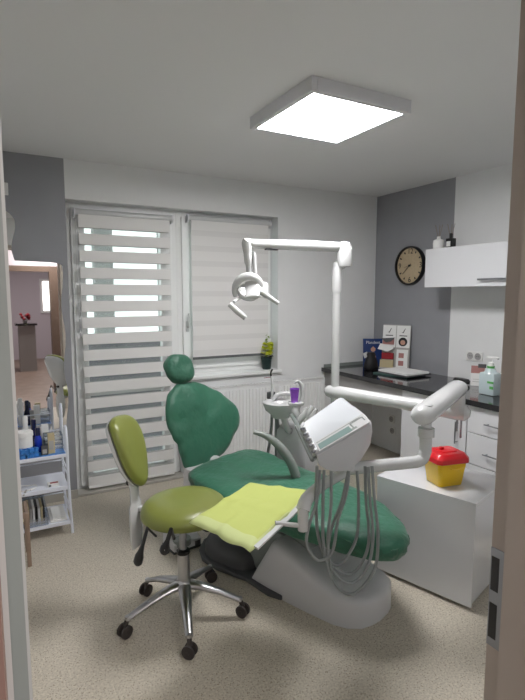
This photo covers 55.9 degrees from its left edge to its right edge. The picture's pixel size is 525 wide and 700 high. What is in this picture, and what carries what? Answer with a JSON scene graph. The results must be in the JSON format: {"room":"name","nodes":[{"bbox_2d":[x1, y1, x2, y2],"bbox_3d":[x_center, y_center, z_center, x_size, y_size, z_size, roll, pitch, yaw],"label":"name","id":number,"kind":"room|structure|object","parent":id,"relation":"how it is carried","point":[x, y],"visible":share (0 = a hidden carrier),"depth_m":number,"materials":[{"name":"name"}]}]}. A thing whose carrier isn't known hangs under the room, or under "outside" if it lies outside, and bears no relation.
{"room":"dental clinic","nodes":[
{"label":"dental clinic","id":0,"kind":"room"},
{"bbox_2d":[72,207,174,488],"bbox_3d":[-1.100,-0.001,4.084,0.785,2.229,0.083,-3,7,-29],"label":"zebra blind","id":1,"kind":"object","parent":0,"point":[86,218],"visible":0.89,"depth_m":4.03,"materials":[{"name":"white fabric"}]},
{"bbox_2d":[2,151,376,498],"bbox_3d":[-0.645,-0.188,4.407,3.995,2.600,0.300,-3,7,-29],"label":"wall","id":2,"kind":"structure","parent":0,"point":[39,187],"depth_m":4.53,"materials":[{"name":"white paint"}]},
{"bbox_2d":[4,182,7,194],"bbox_3d":[-1.829,-1.132,3.468,0.083,0.085,0.017,-3,7,-29],"label":"wall sensor","id":3,"kind":"object","parent":2,"relation":"attached to","point":[5,184],"visible":0.39,"depth_m":3.48,"materials":[{"name":"white plastic"}]},
{"bbox_2d":[6,212,67,439],"bbox_3d":[-1.848,-0.125,3.568,0.800,1.720,0.018,-3,7,-29],"label":"wall mirror","id":4,"kind":"object","parent":2,"relation":"attached to","point":[38,328],"visible":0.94,"depth_m":3.67,"materials":[{"name":"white mirror"}]},
{"bbox_2d":[22,489,77,503],"bbox_3d":[-1.849,1.162,3.715,0.878,0.070,0.012,-3,7,-29],"label":"baseboard","id":5,"kind":"structure","parent":2,"relation":"attached to","point":[54,498],"depth_m":3.84,"materials":[{"name":"grey"}]},
{"bbox_2d":[65,202,182,496],"bbox_3d":[-1.122,-0.010,4.107,0.897,2.312,0.200,-3,7,-29],"label":"door","id":6,"kind":"structure","parent":2,"relation":"in","point":[77,348],"depth_m":4.02,"materials":[{"name":"white plastic"}]},
{"bbox_2d":[175,211,281,379],"bbox_3d":[-0.303,-0.489,4.484,0.990,1.442,0.235,-3,7,-29],"label":"window","id":7,"kind":"structure","parent":2,"relation":"in","point":[246,365],"depth_m":4.36,"materials":[{"name":"white plastic"}]},
{"bbox_2d":[185,214,271,359],"bbox_3d":[-0.285,-0.557,4.471,0.817,1.249,0.083,-3,7,-29],"label":"zebra blind","id":8,"kind":"object","parent":7,"relation":"attached to","point":[216,242],"visible":0.92,"depth_m":4.42,"materials":[{"name":"white fabric"}]},
{"bbox_2d":[260,336,273,369],"bbox_3d":[0.041,0.018,4.686,0.155,0.328,0.119,-3,7,-29],"label":"potted plant","id":9,"kind":"object","parent":7,"relation":"on","point":[266,361],"visible":0.98,"depth_m":4.67,"materials":[{"name":"green plant"}]},
{"bbox_2d":[210,376,324,455],"bbox_3d":[-0.002,0.695,4.628,1.348,0.796,0.103,-3,7,-29],"label":"radiator","id":10,"kind":"object","parent":2,"relation":"attached to","point":[248,398],"visible":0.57,"depth_m":4.54,"materials":[{"name":"white metal"}]},
{"bbox_2d":[210,376,323,388],"bbox_3d":[0.002,0.305,4.577,1.340,0.010,0.070,-3,7,-29],"label":"grille","id":11,"kind":"object","parent":10,"relation":"attached to","point":[309,379],"depth_m":4.58,"materials":[{"name":"white metal"}]},
{"bbox_2d":[24,443,488,699],"bbox_3d":[1.297,1.612,0.205,5.500,0.050,10.000,-3,7,-29],"label":"floor","id":12,"kind":"structure","parent":0,"point":[82,584],"depth_m":2.34,"materials":[{"name":"carpet"}]},
{"bbox_2d":[23,501,31,566],"bbox_3d":[-1.484,1.114,2.971,0.154,0.330,0.210,-3,7,-29],"label":"wooden stand","id":13,"kind":"object","parent":12,"relation":"on","point":[25,508],"visible":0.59,"depth_m":2.92,"materials":[{"name":"brown wood"}]},
{"bbox_2d":[20,403,73,532],"bbox_3d":[-1.527,0.812,3.343,0.407,0.848,0.322,-3,7,-29],"label":"trolley","id":14,"kind":"object","parent":12,"relation":"on","point":[41,481],"depth_m":3.32,"materials":[{"name":"white metal"}]},
{"bbox_2d":[21,444,64,459],"bbox_3d":[-1.531,0.682,3.325,0.355,0.003,0.284,-3,7,-29],"label":"liner","id":15,"kind":"object","parent":14,"relation":"on","point":[60,450],"visible":0.29,"depth_m":3.28,"materials":[{"name":"blue plastic"}]},
{"bbox_2d":[18,429,32,456],"bbox_3d":[-1.549,0.608,3.229,0.104,0.166,0.104,-3,7,-29],"label":"jar","id":16,"kind":"object","parent":15,"relation":"on","point":[25,436],"visible":0.63,"depth_m":3.19,"materials":[{"name":"white plastic"}]},
{"bbox_2d":[22,416,28,429],"bbox_3d":[-1.618,0.561,3.381,0.042,0.225,0.042,-3,7,-29],"label":"bottle","id":17,"kind":"object","parent":15,"relation":"on","point":[24,418],"visible":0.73,"depth_m":3.36,"materials":[{"name":"white plastic"}]},
{"bbox_2d":[19,447,38,459],"bbox_3d":[-1.515,0.664,3.184,0.144,0.064,0.061,-4,8,-34],"label":"packs","id":18,"kind":"object","parent":15,"relation":"on","point":[33,452],"visible":0.86,"depth_m":3.18},
{"bbox_2d":[31,419,35,446],"bbox_3d":[-1.569,0.572,3.397,0.052,0.200,0.052,-3,7,-29],"label":"bottle","id":19,"kind":"object","parent":15,"relation":"on","point":[33,421],"visible":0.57,"depth_m":3.38,"materials":[{"name":"blue"}]},
{"bbox_2d":[34,427,41,451],"bbox_3d":[-1.501,0.599,3.312,0.046,0.165,0.046,-3,7,-29],"label":"bottle","id":20,"kind":"object","parent":15,"relation":"on","point":[38,440],"visible":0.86,"depth_m":3.29,"materials":[{"name":"blue plastic"}]},
{"bbox_2d":[41,445,47,455],"bbox_3d":[-1.431,0.658,3.253,0.040,0.060,0.032,-3,7,-29],"label":"carton","id":21,"kind":"object","parent":15,"relation":"on","point":[44,448],"visible":1,"depth_m":3.24,"materials":[{"name":"grey cardboard"}]},
{"bbox_2d":[41,423,48,444],"bbox_3d":[-1.507,0.591,3.433,0.045,0.155,0.032,-3,7,-29],"label":"carton","id":22,"kind":"object","parent":15,"relation":"on","point":[44,427],"visible":0.55,"depth_m":3.42,"materials":[{"name":"white cardboard"}]},
{"bbox_2d":[47,432,54,453],"bbox_3d":[-1.401,0.617,3.282,0.042,0.135,0.032,-3,7,-29],"label":"carton","id":23,"kind":"object","parent":15,"relation":"on","point":[50,436],"visible":1,"depth_m":3.27,"materials":[{"name":"beige cardboard"}]},
{"bbox_2d":[44,435,62,448],"bbox_3d":[-1.437,0.622,3.397,0.115,0.100,0.098,-3,7,-29],"label":"acrylic organizer","id":24,"kind":"object","parent":15,"relation":"on","point":[59,442],"visible":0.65,"depth_m":3.38,"materials":[{"name":"clear plastic"}]},
{"bbox_2d":[47,481,58,487],"bbox_3d":[-1.401,0.896,3.313,0.070,0.026,0.051,-3,7,-29],"label":"carton","id":25,"kind":"object","parent":14,"relation":"on","point":[53,483],"visible":1,"depth_m":3.30,"materials":[{"name":"white cardboard"}]},
{"bbox_2d":[47,505,66,522],"bbox_3d":[-1.425,1.130,3.430,0.105,0.020,0.250,-3,7,-29],"label":"carton","id":26,"kind":"object","parent":14,"relation":"on","point":[56,513],"visible":1,"depth_m":3.40,"materials":[{"name":"white cardboard"}]},
{"bbox_3d":[-1.553,1.093,3.355,0.162,0.110,0.270,-3,7,-29],"label":"tray","id":27,"kind":"object","parent":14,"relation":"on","visible":0},
{"bbox_2d":[28,501,32,522],"bbox_3d":[-1.576,1.096,3.360,0.013,0.094,0.160,-3,7,-29],"label":"folder","id":28,"kind":"object","parent":27,"relation":"in","point":[29,502],"visible":0.9,"depth_m":3.30,"materials":[{"name":"grey"}]},
{"bbox_2d":[31,499,34,521],"bbox_3d":[-1.562,1.093,3.368,0.013,0.098,0.160,-3,7,-29],"label":"folder","id":29,"kind":"object","parent":27,"relation":"in","point":[32,503],"visible":0.9,"depth_m":3.30,"materials":[{"name":"white"}]},
{"bbox_2d":[33,499,37,521],"bbox_3d":[-1.547,1.091,3.375,0.013,0.102,0.160,-3,7,-29],"label":"folder","id":30,"kind":"object","parent":27,"relation":"in","point":[34,500],"visible":0.87,"depth_m":3.31,"materials":[{"name":"black plastic"}]},
{"bbox_2d":[36,499,40,520],"bbox_3d":[-1.533,1.094,3.384,0.013,0.094,0.160,-3,7,-29],"label":"folder","id":31,"kind":"object","parent":27,"relation":"in","point":[37,501],"visible":0.86,"depth_m":3.32,"materials":[{"name":"white"}]},
{"bbox_2d":[38,498,42,520],"bbox_3d":[-1.519,1.091,3.391,0.013,0.098,0.160,-3,7,-29],"label":"folder","id":32,"kind":"object","parent":27,"relation":"in","point":[39,499],"visible":0.88,"depth_m":3.33,"materials":[{"name":"beige"}]},
{"bbox_2d":[41,497,44,519],"bbox_3d":[-1.507,1.088,3.397,0.008,0.102,0.160,-3,7,-29],"label":"folder","id":33,"kind":"object","parent":27,"relation":"in","point":[41,497],"visible":0.74,"depth_m":3.33,"materials":[{"name":"black plastic"}]},
{"bbox_2d":[105,414,249,659],"bbox_3d":[-0.433,0.841,2.445,0.616,0.989,0.701,-4,7,-32],"label":"stool","id":34,"kind":"object","parent":12,"relation":"on","point":[170,511],"visible":0.93,"depth_m":2.43,"materials":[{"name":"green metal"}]},
{"bbox_2d":[162,530,208,554],"bbox_3d":[-0.446,1.183,3.172,0.308,0.147,0.266,-5,8,-36],"label":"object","id":35,"kind":"object","parent":34,"relation":"attached to","point":[193,539],"visible":0.34,"depth_m":3.14,"materials":[{"name":"grey plastic"}]},
{"bbox_2d":[163,354,409,628],"bbox_3d":[0.090,0.681,2.895,1.704,1.206,0.687,6,9,42],"label":"dental chair","id":36,"kind":"object","parent":12,"relation":"on","point":[203,423],"visible":0.86,"depth_m":2.75,"materials":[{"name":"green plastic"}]},
{"bbox_2d":[228,238,351,472],"bbox_3d":[0.185,0.299,3.061,0.829,1.930,0.219,-3,7,-23],"label":"light","id":37,"kind":"object","parent":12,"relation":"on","point":[252,290],"visible":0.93,"depth_m":2.95,"materials":[{"name":"grey plastic"}]},
{"bbox_2d":[254,380,470,595],"bbox_3d":[0.438,0.610,2.427,0.885,0.798,1.472,4,7,30],"label":"dental instrument unit","id":38,"kind":"object","parent":37,"relation":"attached to","point":[339,435],"visible":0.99,"depth_m":2.18,"materials":[{"name":"grey plastic"}]},
{"bbox_2d":[189,483,305,551],"bbox_3d":[-0.049,0.697,2.195,0.351,0.030,0.645,3,7,28],"label":"towel","id":39,"kind":"object","parent":38,"relation":"on","point":[242,518],"visible":0.98,"depth_m":2.12,"materials":[{"name":"yellow"}]},
{"bbox_2d":[254,507,297,549],"bbox_3d":[-0.012,0.711,2.179,0.303,0.014,0.587,3,7,28],"label":"tray","id":40,"kind":"object","parent":38,"relation":"on","point":[284,522],"depth_m":2.03,"materials":[{"name":"grey plastic"}]},
{"bbox_2d":[263,369,317,471],"bbox_3d":[0.193,0.697,3.296,0.386,1.087,0.741,0,6,1],"label":"dental spittoon","id":41,"kind":"object","parent":12,"relation":"on","point":[278,408],"visible":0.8,"depth_m":3.38,"materials":[{"name":"grey plastic"}]},
{"bbox_2d":[263,398,293,418],"bbox_3d":[0.125,0.405,3.359,0.248,0.105,0.248,6,9,42],"label":"bowl","id":42,"kind":"object","parent":41,"relation":"on","point":[278,408],"depth_m":3.29,"materials":[{"name":"white ceramic"}]},
{"bbox_2d":[288,380,304,405],"bbox_3d":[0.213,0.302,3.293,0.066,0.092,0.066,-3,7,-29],"label":"plastic cup","id":43,"kind":"object","parent":41,"relation":"on","point":[294,392],"visible":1,"depth_m":3.27,"materials":[{"name":"purple plastic"}]},
{"bbox_2d":[400,390,467,467],"bbox_3d":[1.554,0.750,3.940,0.678,0.840,0.632,-3,7,-29],"label":"base cabinet","id":44,"kind":"object","parent":12,"relation":"on","point":[446,434],"visible":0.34,"depth_m":3.75,"materials":[{"name":"white laminate"}]},
{"bbox_2d":[377,465,495,607],"bbox_3d":[1.019,1.006,2.842,0.560,0.573,0.470,6,9,43],"label":"base cabinet","id":45,"kind":"object","parent":12,"relation":"on","point":[449,529],"visible":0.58,"depth_m":2.63,"materials":[{"name":"white laminate"}]},
{"bbox_2d":[425,446,468,486],"bbox_3d":[1.002,0.630,2.717,0.206,0.201,0.189,-2,7,-17],"label":"sharps container","id":46,"kind":"object","parent":45,"relation":"on","point":[445,467],"visible":0.91,"depth_m":2.66,"materials":[{"name":"yellow plastic"}]},
{"bbox_2d":[425,461,465,486],"bbox_3d":[1.001,0.658,2.724,0.183,0.145,0.159,-2,7,-17],"label":"tub","id":47,"kind":"object","parent":46,"relation":"attached to","point":[440,473],"depth_m":2.66,"materials":[{"name":"yellow plastic"}]},
{"bbox_2d":[466,405,498,475],"bbox_3d":[1.851,0.809,3.402,0.678,0.840,0.597,-3,7,-29],"label":"base cabinet","id":48,"kind":"object","parent":12,"relation":"on","point":[482,427],"visible":0.26,"depth_m":3.38,"materials":[{"name":"white laminate"}]},
{"bbox_3d":[2.178,0.871,2.843,0.643,0.840,0.697,-3,7,-29],"label":"base cabinet","id":49,"kind":"object","parent":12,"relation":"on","visible":0},
{"bbox_2d":[321,361,499,411],"bbox_3d":[1.608,0.307,3.798,0.673,0.070,3.018,-3,7,-29],"label":"countertop","id":50,"kind":"structure","parent":49,"relation":"on","point":[427,385],"depth_m":4.15,"materials":[{"name":"black stone"}]},
{"bbox_2d":[324,372,401,395],"bbox_3d":[0.891,0.333,4.516,0.018,0.140,1.083,-3,7,-29],"label":"apron panel","id":51,"kind":"object","parent":50,"relation":"attached to","point":[343,381],"visible":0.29,"depth_m":4.47,"materials":[{"name":"grey"}]},
{"bbox_2d":[363,352,377,370],"bbox_3d":[1.048,0.104,4.788,0.122,0.175,0.148,5,8,38],"label":"vase","id":52,"kind":"object","parent":50,"relation":"on","point":[370,364],"visible":1,"depth_m":4.75,"materials":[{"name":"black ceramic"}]},
{"bbox_2d":[363,339,382,365],"bbox_3d":[1.121,0.025,5.024,0.202,0.280,0.043,0,6,-1],"label":"magazine","id":53,"kind":"object","parent":50,"relation":"on","point":[369,345],"visible":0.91,"depth_m":5.02,"materials":[{"name":"blue paper"}]},
{"bbox_2d":[373,371,410,377],"bbox_3d":[1.252,0.215,4.533,0.300,0.012,0.360,-5,8,-40],"label":"folder","id":54,"kind":"object","parent":50,"relation":"on","point":[377,371],"visible":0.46,"depth_m":4.45,"materials":[{"name":"teal"}]},
{"bbox_2d":[378,371,430,377],"bbox_3d":[1.284,0.208,4.493,0.310,0.010,0.350,-4,8,-32],"label":"folder","id":55,"kind":"object","parent":54,"relation":"on","point":[378,371],"visible":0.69,"depth_m":4.38,"materials":[{"name":"grey plastic"}]},
{"bbox_2d":[378,367,428,375],"bbox_3d":[1.280,0.193,4.500,0.292,0.018,0.359,-3,7,-29],"label":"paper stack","id":56,"kind":"object","parent":55,"relation":"on","point":[382,370],"visible":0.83,"depth_m":4.38,"materials":[{"name":"white paper"}]},
{"bbox_2d":[384,367,421,372],"bbox_3d":[1.275,0.182,4.508,0.220,0.003,0.280,-5,8,-36],"label":"paper sheet","id":57,"kind":"object","parent":56,"relation":"on","point":[398,369],"visible":1,"depth_m":4.47,"materials":[{"name":"white paper"}]},
{"bbox_2d":[378,324,411,367],"bbox_3d":[1.274,-0.027,4.806,0.300,0.430,0.122,4,8,33],"label":"brochure holder","id":58,"kind":"object","parent":50,"relation":"on","point":[395,345],"visible":1,"depth_m":4.80,"materials":[{"name":"white cardboard"}]},
{"bbox_2d":[453,377,469,384],"bbox_3d":[1.619,0.252,4.029,0.067,0.050,0.163,-3,7,-29],"label":"faucet","id":59,"kind":"object","parent":50,"relation":"on","point":[467,381],"visible":0.69,"depth_m":3.99,"materials":[{"name":"black plastic"}]},
{"bbox_2d":[470,364,486,385],"bbox_3d":[1.723,0.200,3.950,0.110,0.180,0.057,3,7,26],"label":"box","id":60,"kind":"object","parent":50,"relation":"on","point":[475,370],"visible":0.73,"depth_m":3.95,"materials":[{"name":"white cardboard"}]},
{"bbox_2d":[479,356,500,395],"bbox_3d":[1.651,0.186,3.586,0.100,0.278,0.130,-3,7,-29],"label":"sanitizer bottle","id":61,"kind":"object","parent":50,"relation":"on","point":[489,379],"visible":0.98,"depth_m":3.55,"materials":[{"name":"grey plastic"}]},
{"bbox_2d":[0,0,520,196],"bbox_3d":[1.297,-1.022,-0.087,5.500,0.050,10.000,-3,7,-29],"label":"ceiling","id":62,"kind":"structure","parent":0,"point":[163,85],"depth_m":2.32,"materials":[{"name":"white paint"}]},
{"bbox_2d":[250,75,410,144],"bbox_3d":[0.350,-1.272,2.684,0.620,0.065,0.620,-3,7,-29],"label":"ceiling light","id":63,"kind":"object","parent":62,"relation":"attached to","point":[320,109],"visible":1,"depth_m":2.57,"materials":[{"name":"white plastic"}]},
{"bbox_2d":[259,93,399,141],"bbox_3d":[0.350,-1.251,2.686,0.560,0.010,0.560,-3,7,-29],"label":"diffuser","id":64,"kind":"object","parent":63,"relation":"attached to","point":[321,117],"depth_m":2.66,"materials":[{"name":"white plastic"}]},
{"bbox_2d":[371,163,511,453],"bbox_3d":[2.010,-0.123,3.824,0.100,2.600,3.880,-3,7,-29],"label":"wall","id":65,"kind":"structure","parent":0,"point":[447,323],"depth_m":4.43,"materials":[{"name":"grey paint"}]},
{"bbox_2d":[389,414,394,423],"bbox_3d":[1.320,0.707,5.065,0.014,0.080,0.080,-3,7,-29],"label":"wall socket","id":66,"kind":"object","parent":65,"relation":"attached to","point":[391,417],"visible":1,"depth_m":5.05,"materials":[{"name":"grey plastic"}]},
{"bbox_2d":[389,426,395,434],"bbox_3d":[1.328,0.825,5.063,0.014,0.080,0.080,-3,7,-29],"label":"wall socket","id":67,"kind":"object","parent":65,"relation":"attached to","point":[392,430],"visible":1,"depth_m":5.05,"materials":[{"name":"grey plastic"}]},
{"bbox_2d":[395,246,425,284],"bbox_3d":[1.403,-0.804,4.716,0.042,0.366,0.366,-3,7,-29],"label":"wall clock","id":68,"kind":"object","parent":65,"relation":"attached to","point":[410,261],"visible":1,"depth_m":4.71,"materials":[{"name":"black plastic"}]},
{"bbox_2d":[425,241,507,286],"bbox_3d":[1.845,-0.618,3.568,0.378,0.312,1.470,-3,7,-29],"label":"upper cabinet","id":69,"kind":"object","parent":65,"relation":"attached to","point":[476,265],"visible":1,"depth_m":3.77,"materials":[{"name":"white laminate"}]},
{"bbox_2d":[433,225,444,248],"bbox_3d":[1.462,-0.934,4.103,0.092,0.200,0.092,-3,7,-29],"label":"reed diffuser","id":70,"kind":"object","parent":69,"relation":"on","point":[438,243],"visible":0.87,"depth_m":4.07,"materials":[{"name":"white ceramic"}]},
{"bbox_2d":[433,236,444,248],"bbox_3d":[1.462,-0.888,4.108,0.092,0.105,0.092,-3,7,-29],"label":"bottle","id":71,"kind":"object","parent":70,"relation":"attached to","point":[438,243],"depth_m":4.07,"materials":[{"name":"white plastic"}]},
{"bbox_2d":[446,224,455,246],"bbox_3d":[1.541,-0.928,4.040,0.057,0.200,0.066,-3,7,-29],"label":"reed diffuser","id":72,"kind":"object","parent":69,"relation":"on","point":[450,242],"visible":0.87,"depth_m":4.03,"materials":[{"name":"black glass"}]},
{"bbox_2d":[446,233,455,246],"bbox_3d":[1.540,-0.890,4.047,0.057,0.124,0.060,-3,7,-29],"label":"bottle","id":73,"kind":"object","parent":72,"relation":"attached to","point":[450,242],"depth_m":4.03,"materials":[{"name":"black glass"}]},
{"bbox_2d":[466,351,482,361],"bbox_3d":[1.777,0.052,4.153,0.014,0.080,0.160,-3,7,-29],"label":"wall socket","id":74,"kind":"object","parent":65,"relation":"attached to","point":[470,355],"visible":1,"depth_m":4.15,"materials":[{"name":"white plastic"}]},
{"bbox_3d":[0.603,0.196,0.951,5.145,2.600,0.160,-3,7,-29],"label":"wall","id":75,"kind":"structure","parent":0,"visible":0},
{"bbox_2d":[0,0,524,699],"bbox_3d":[0.163,0.383,0.717,0.990,2.280,0.204,-3,7,-29],"label":"door frame","id":76,"kind":"structure","parent":75,"relation":"in","point":[505,637],"depth_m":0.91,"materials":[{"name":"brown"}]},
{"label":"outside","id":77,"kind":"structure","parent":0,"visible":0},
{"bbox_2d":[91,229,114,332],"bbox_3d":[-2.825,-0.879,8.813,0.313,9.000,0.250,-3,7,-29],"label":"building","id":78,"kind":"structure","parent":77,"point":[93,231],"depth_m":8.67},
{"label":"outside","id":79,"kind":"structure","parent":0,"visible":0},
{"bbox_2d":[156,233,159,330],"bbox_3d":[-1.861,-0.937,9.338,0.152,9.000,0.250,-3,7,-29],"label":"building","id":80,"kind":"structure","parent":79,"point":[156,233],"depth_m":9.32,"materials":[{"name":"white"}]},
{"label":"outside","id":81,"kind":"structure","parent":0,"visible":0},
{"bbox_2d":[92,431,162,459],"bbox_3d":[-1.333,1.047,5.290,3.800,0.050,1.500,-3,7,-29],"label":"floor","id":82,"kind":"structure","parent":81,"point":[151,434],"depth_m":5.26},
{"bbox_2d":[89,341,161,428],"bbox_3d":[-1.498,0.486,5.950,6.000,1.320,0.120,-3,7,-29],"label":"parapet","id":83,"kind":"object","parent":82,"relation":"on","point":[136,344],"depth_m":5.80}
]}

